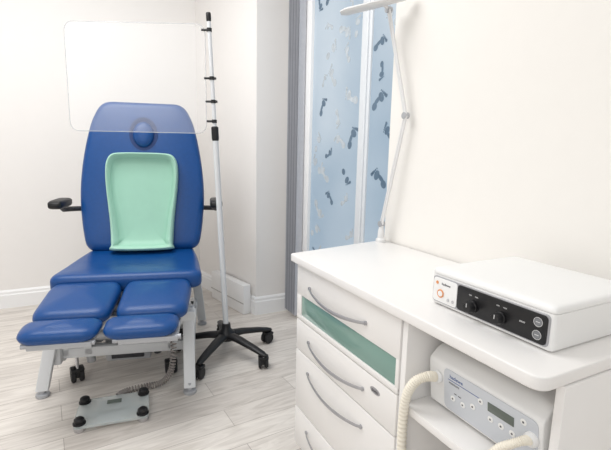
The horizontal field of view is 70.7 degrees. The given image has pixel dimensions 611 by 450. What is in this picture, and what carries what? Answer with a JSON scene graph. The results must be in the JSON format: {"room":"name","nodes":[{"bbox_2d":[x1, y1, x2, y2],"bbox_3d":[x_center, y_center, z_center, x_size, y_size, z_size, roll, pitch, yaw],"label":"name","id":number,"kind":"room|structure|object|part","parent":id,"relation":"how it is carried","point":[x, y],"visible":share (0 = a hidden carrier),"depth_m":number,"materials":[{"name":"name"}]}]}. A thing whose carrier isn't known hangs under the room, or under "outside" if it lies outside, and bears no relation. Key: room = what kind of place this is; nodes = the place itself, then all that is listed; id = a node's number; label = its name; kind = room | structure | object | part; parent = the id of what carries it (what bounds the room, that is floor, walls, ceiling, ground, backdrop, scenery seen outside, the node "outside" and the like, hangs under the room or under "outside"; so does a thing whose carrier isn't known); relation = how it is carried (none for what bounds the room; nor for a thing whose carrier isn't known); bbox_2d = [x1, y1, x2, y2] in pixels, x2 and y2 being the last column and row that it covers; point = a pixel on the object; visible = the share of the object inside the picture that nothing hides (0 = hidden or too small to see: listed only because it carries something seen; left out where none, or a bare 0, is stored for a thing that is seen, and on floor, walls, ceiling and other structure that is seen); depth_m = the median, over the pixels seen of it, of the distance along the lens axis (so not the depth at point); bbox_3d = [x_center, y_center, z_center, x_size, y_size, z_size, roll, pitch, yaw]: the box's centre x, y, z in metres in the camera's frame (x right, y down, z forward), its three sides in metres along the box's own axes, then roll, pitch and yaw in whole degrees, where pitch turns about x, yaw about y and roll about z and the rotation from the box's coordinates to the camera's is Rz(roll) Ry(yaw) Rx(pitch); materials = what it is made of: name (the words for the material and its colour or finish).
{"room":"podiatry treatment room","nodes":[
{"label":"podiatry treatment room","id":0,"kind":"room"},
{"bbox_2d":[0,0,199,290],"bbox_3d":[-2.219,-0.711,2.752,3.030,2.600,0.130,-4,11,-27],"label":"wall","id":1,"kind":"structure","parent":0,"point":[61,60],"depth_m":2.98,"materials":[{"name":"paint"}]},
{"bbox_2d":[0,286,50,308],"bbox_3d":[-2.216,0.521,2.891,3.022,0.125,0.016,-4,11,-27],"label":"baseboard","id":2,"kind":"structure","parent":1,"relation":"attached to","point":[11,298],"depth_m":3.01,"materials":[{"name":"paint"}]},
{"bbox_2d":[0,287,301,449],"bbox_3d":[-0.729,0.904,1.323,4.200,0.050,5.100,-4,11,-27],"label":"floor","id":3,"kind":"structure","parent":0,"point":[238,404],"depth_m":1.94,"materials":[{"name":"grey wood"}]},
{"bbox_2d":[16,102,216,399],"bbox_3d":[-0.855,0.046,2.135,0.888,1.368,1.189,-1,10,-13],"label":"chair","id":4,"kind":"object","parent":3,"relation":"on","point":[142,208],"visible":0.98,"depth_m":2.37,"materials":[{"name":"blue leather"}]},
{"bbox_3d":[-1.151,0.584,1.937,0.059,0.360,0.141,7,11,32],"label":"leg","id":5,"kind":"part","parent":4,"relation":"part of","materials":[{"name":"paint"}]},
{"bbox_3d":[-1.319,-0.118,2.319,0.068,0.052,0.220,-1,10,-13],"label":"armrest","id":6,"kind":"part","parent":4,"relation":"part of","materials":[{"name":"black plastic"}]},
{"bbox_3d":[-0.974,0.409,1.855,0.250,0.040,0.560,-1,10,-13],"label":"leg rest frame","id":7,"kind":"part","parent":4,"relation":"part of","materials":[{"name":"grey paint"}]},
{"bbox_3d":[-0.909,0.475,2.317,0.650,0.240,0.680,-1,10,-13],"label":"frame","id":8,"kind":"part","parent":4,"relation":"part of","materials":[{"name":"paint"}]},
{"bbox_3d":[-0.901,0.217,2.311,0.676,0.105,0.610,-1,10,-13],"label":"seat","id":9,"kind":"part","parent":4,"relation":"part of","materials":[{"name":"blue leather"}]},
{"bbox_3d":[-0.941,-0.285,2.519,0.676,0.845,0.279,-1,10,-13],"label":"backrest","id":10,"kind":"part","parent":4,"relation":"part of","materials":[{"name":"blue leather"}]},
{"bbox_3d":[-0.670,0.404,1.923,0.250,0.040,0.560,-1,10,-13],"label":"leg rest frame","id":11,"kind":"part","parent":4,"relation":"part of","materials":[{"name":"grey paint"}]},
{"bbox_3d":[-0.544,0.583,2.022,0.061,0.360,0.195,-1,10,-13],"label":"leg","id":12,"kind":"part","parent":4,"relation":"part of","materials":[{"name":"paint"}]},
{"bbox_3d":[-0.665,0.467,2.699,0.060,0.360,0.155,2,10,3],"label":"leg","id":13,"kind":"part","parent":4,"relation":"part of","materials":[{"name":"paint"}]},
{"bbox_3d":[-0.519,-0.132,2.499,0.068,0.052,0.220,-1,10,-13],"label":"armrest","id":14,"kind":"part","parent":4,"relation":"part of","materials":[{"name":"black plastic"}]},
{"bbox_2d":[72,341,176,433],"bbox_3d":[-0.756,0.655,1.844,0.408,0.267,0.276,-2,10,-19],"label":"foot pedal","id":15,"kind":"object","parent":3,"relation":"on","point":[118,409],"visible":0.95,"depth_m":1.83,"materials":[{"name":"grey plastic"}]},
{"bbox_3d":[-0.890,0.784,1.697,0.048,0.056,0.048,-2,10,-19],"label":"knob","id":16,"kind":"part","parent":15,"relation":"part of","materials":[{"name":"black plastic"}]},
{"bbox_3d":[-0.941,0.759,1.840,0.048,0.056,0.048,-2,10,-19],"label":"knob","id":17,"kind":"part","parent":15,"relation":"part of","materials":[{"name":"black plastic"}]},
{"bbox_3d":[-0.808,0.785,1.817,0.240,0.018,0.165,-2,10,-19],"label":"sensor plate","id":18,"kind":"part","parent":15,"relation":"part of","materials":[{"name":"grey paint"}]},
{"bbox_3d":[-0.669,0.776,1.774,0.048,0.056,0.048,-2,10,-19],"label":"knob","id":19,"kind":"part","parent":15,"relation":"part of","materials":[{"name":"black plastic"}]},
{"bbox_3d":[-0.720,0.751,1.917,0.048,0.056,0.048,-2,10,-19],"label":"knob","id":20,"kind":"part","parent":15,"relation":"part of","materials":[{"name":"black plastic"}]},
{"bbox_2d":[173,12,273,379],"bbox_3d":[-0.609,-0.148,2.168,0.985,1.750,0.592,-4,11,-27],"label":"stand","id":21,"kind":"object","parent":3,"relation":"on","point":[224,333],"visible":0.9,"depth_m":2.23,"materials":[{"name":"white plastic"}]},
{"bbox_2d":[295,265,403,449],"bbox_3d":[0.277,0.518,1.412,0.465,0.724,0.562,-4,11,-27],"label":"base cabinet","id":22,"kind":"object","parent":3,"relation":"on","point":[349,350],"visible":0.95,"depth_m":1.26,"materials":[{"name":"white laminate"}]},
{"bbox_3d":[0.066,0.764,1.372,0.025,0.029,0.332,-4,11,-27],"label":"handle","id":23,"kind":"part","parent":22,"relation":"part of","materials":[{"name":"metal"}]},
{"bbox_3d":[0.095,0.777,1.365,0.020,0.146,0.556,-4,11,-27],"label":"drawer","id":24,"kind":"part","parent":22,"relation":"part of","materials":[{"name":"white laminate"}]},
{"bbox_3d":[0.070,0.545,1.335,0.025,0.029,0.332,-4,11,-27],"label":"handle","id":25,"kind":"part","parent":22,"relation":"part of","materials":[{"name":"metal"}]},
{"bbox_3d":[0.073,0.433,1.317,0.025,0.029,0.332,-4,11,-27],"label":"handle","id":26,"kind":"part","parent":22,"relation":"part of","materials":[{"name":"metal"}]},
{"bbox_3d":[0.077,0.245,1.285,0.025,0.029,0.332,-4,11,-27],"label":"handle","id":27,"kind":"part","parent":22,"relation":"part of","materials":[{"name":"metal"}]},
{"bbox_3d":[0.099,0.594,1.334,0.020,0.219,0.556,-4,11,-27],"label":"drawer","id":28,"kind":"part","parent":22,"relation":"part of","materials":[{"name":"white laminate"}]},
{"bbox_3d":[0.103,0.427,1.306,0.020,0.110,0.556,-4,11,-27],"label":"drawer","id":29,"kind":"part","parent":22,"relation":"part of","materials":[{"name":"white laminate"}]},
{"bbox_3d":[0.106,0.273,1.280,0.020,0.196,0.556,-4,11,-27],"label":"drawer","id":30,"kind":"part","parent":22,"relation":"part of","materials":[{"name":"white laminate"}]},
{"bbox_2d":[291,241,610,390],"bbox_3d":[0.349,0.167,1.240,0.463,0.025,1.023,-4,11,-27],"label":"countertop","id":31,"kind":"structure","parent":22,"relation":"on","point":[397,279],"depth_m":0.97,"materials":[{"name":"white laminate"}]},
{"bbox_2d":[340,0,409,242],"bbox_3d":[0.257,-0.378,1.648,0.271,0.910,0.097,3,10,11],"label":"desk lamp","id":32,"kind":"object","parent":31,"relation":"on","point":[375,4],"visible":1,"depth_m":1.59,"materials":[{"name":"white metal"}]},
{"bbox_3d":[0.336,-0.204,1.657,0.018,0.423,0.116,-6,12,-36],"label":"arm","id":33,"kind":"part","parent":32,"relation":"part of","materials":[{"name":"white metal"}]},
{"bbox_3d":[0.338,-0.600,1.591,0.019,0.392,0.123,-8,13,-42],"label":"arm","id":34,"kind":"part","parent":32,"relation":"part of","materials":[{"name":"white metal"}]},
{"bbox_2d":[432,257,610,351],"bbox_3d":[0.491,0.158,0.960,0.315,0.090,0.306,-4,11,-27],"label":"medical control unit","id":35,"kind":"object","parent":31,"relation":"on","point":[551,308],"visible":1,"depth_m":0.86,"materials":[{"name":"white plastic"}]},
{"bbox_3d":[0.321,0.153,0.992,0.002,0.056,0.072,-4,11,-27],"label":"panel","id":36,"kind":"part","parent":35,"relation":"part of","materials":[{"name":"white plastic"}]},
{"bbox_3d":[0.348,0.175,0.916,0.020,0.026,0.026,-4,11,-27],"label":"knob","id":37,"kind":"part","parent":35,"relation":"part of","materials":[{"name":"black plastic"}]},
{"bbox_3d":[0.380,0.185,0.855,0.020,0.026,0.026,-4,11,-27],"label":"knob","id":38,"kind":"part","parent":35,"relation":"part of","materials":[{"name":"black plastic"}]},
{"bbox_3d":[0.386,0.176,0.867,0.002,0.056,0.211,-4,11,-27],"label":"panel","id":39,"kind":"part","parent":35,"relation":"part of","materials":[{"name":"black plastic"}]},
{"bbox_3d":[0.502,0.120,0.959,0.292,0.015,0.306,-4,11,-27],"label":"lid","id":40,"kind":"part","parent":35,"relation":"part of","materials":[{"name":"white plastic"}]},
{"bbox_2d":[396,321,610,449],"bbox_3d":[0.500,0.590,1.012,0.440,0.724,0.358,-4,11,-27],"label":"open shelf unit","id":41,"kind":"object","parent":3,"relation":"on","point":[581,420],"visible":0.15,"depth_m":0.90,"materials":[{"name":"white laminate"}]},
{"bbox_3d":[0.422,0.563,1.161,0.440,0.724,0.018,-4,11,-27],"label":"panel","id":42,"kind":"part","parent":41,"relation":"part of","materials":[{"name":"white laminate"}]},
{"bbox_3d":[0.494,0.447,0.984,0.420,0.020,0.322,-4,11,-27],"label":"shelf","id":43,"kind":"part","parent":41,"relation":"part of","materials":[{"name":"white laminate"}]},
{"bbox_2d":[397,343,555,449],"bbox_3d":[0.420,0.539,0.972,0.312,0.500,0.309,-4,11,-27],"label":"medical device","id":44,"kind":"object","parent":41,"relation":"on","point":[514,415],"visible":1,"depth_m":0.88,"materials":[{"name":"white plastic"}]},
{"bbox_3d":[0.368,0.385,0.880,0.012,0.098,0.229,-4,11,-27],"label":"panel","id":45,"kind":"part","parent":44,"relation":"part of","materials":[{"name":"grey plastic"}]},
{"bbox_3d":[0.598,0.615,0.873,0.395,0.724,0.017,-4,11,-27],"label":"panel","id":46,"kind":"part","parent":41,"relation":"part of","materials":[{"name":"white laminate"}]},
{"bbox_2d":[195,0,258,296],"bbox_3d":[-0.606,-0.738,3.121,0.202,2.600,0.950,-4,11,-27],"label":"wall","id":47,"kind":"structure","parent":0,"point":[234,23],"depth_m":3.00,"materials":[{"name":"paint"}]},
{"bbox_2d":[201,271,254,314],"bbox_3d":[-0.613,0.493,3.260,0.016,0.125,0.840,-7,12,-39],"label":"baseboard","id":48,"kind":"structure","parent":47,"relation":"attached to","point":[206,282],"depth_m":3.43,"materials":[{"name":"paint"}]},
{"bbox_2d":[211,270,249,313],"bbox_3d":[-0.546,0.478,3.116,0.062,0.205,0.460,-7,12,-39],"label":"trim","id":49,"kind":"structure","parent":47,"relation":"attached to","point":[238,291],"depth_m":3.02,"materials":[{"name":"paint"}]},
{"bbox_2d":[258,0,288,296],"bbox_3d":[-0.258,-0.761,3.298,0.580,2.600,0.950,-4,11,-27],"label":"wall pier","id":50,"kind":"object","parent":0,"point":[273,14],"visible":0.33,"depth_m":2.82,"materials":[{"name":"paint"}]},
{"bbox_2d":[254,293,286,314],"bbox_3d":[-0.228,0.546,2.995,0.270,0.125,0.016,-4,11,-27],"label":"baseboard","id":51,"kind":"object","parent":50,"relation":"attached to","point":[266,304],"visible":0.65,"depth_m":2.98,"materials":[{"name":"paint"}]},
{"bbox_2d":[384,0,610,279],"bbox_3d":[1.157,-0.290,0.671,0.500,2.600,2.610,-4,11,-27],"label":"wall","id":52,"kind":"structure","parent":0,"point":[505,150],"depth_m":1.25,"materials":[{"name":"paint"}]},
{"bbox_2d":[302,0,396,251],"bbox_3d":[0.223,-0.438,2.341,0.070,2.300,1.265,-4,11,-27],"label":"window","id":53,"kind":"structure","parent":52,"relation":"in","point":[350,58],"depth_m":2.31,"materials":[{"name":"glass"}]},
{"bbox_3d":[0.162,-0.475,2.435,0.012,2.100,0.515,-4,11,-27],"label":"pane","id":54,"kind":"part","parent":53,"relation":"part of","materials":[{"name":"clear glass"}]},
{"bbox_3d":[0.406,-0.392,1.968,0.012,2.100,0.380,-4,11,-27],"label":"pane","id":55,"kind":"part","parent":53,"relation":"part of","materials":[{"name":"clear glass"}]},
{"bbox_3d":[0.302,-1.725,2.167,0.500,0.300,1.240,-4,11,-27],"label":"lintel","id":56,"kind":"object","parent":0,"visible":0},
{"bbox_2d":[285,0,306,315],"bbox_3d":[0.154,-0.439,2.337,0.044,2.240,1.190,-4,11,-27],"label":"curtain","id":57,"kind":"object","parent":56,"relation":"hanging from","point":[297,8],"visible":0.93,"depth_m":2.73,"materials":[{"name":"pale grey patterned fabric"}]}
]}

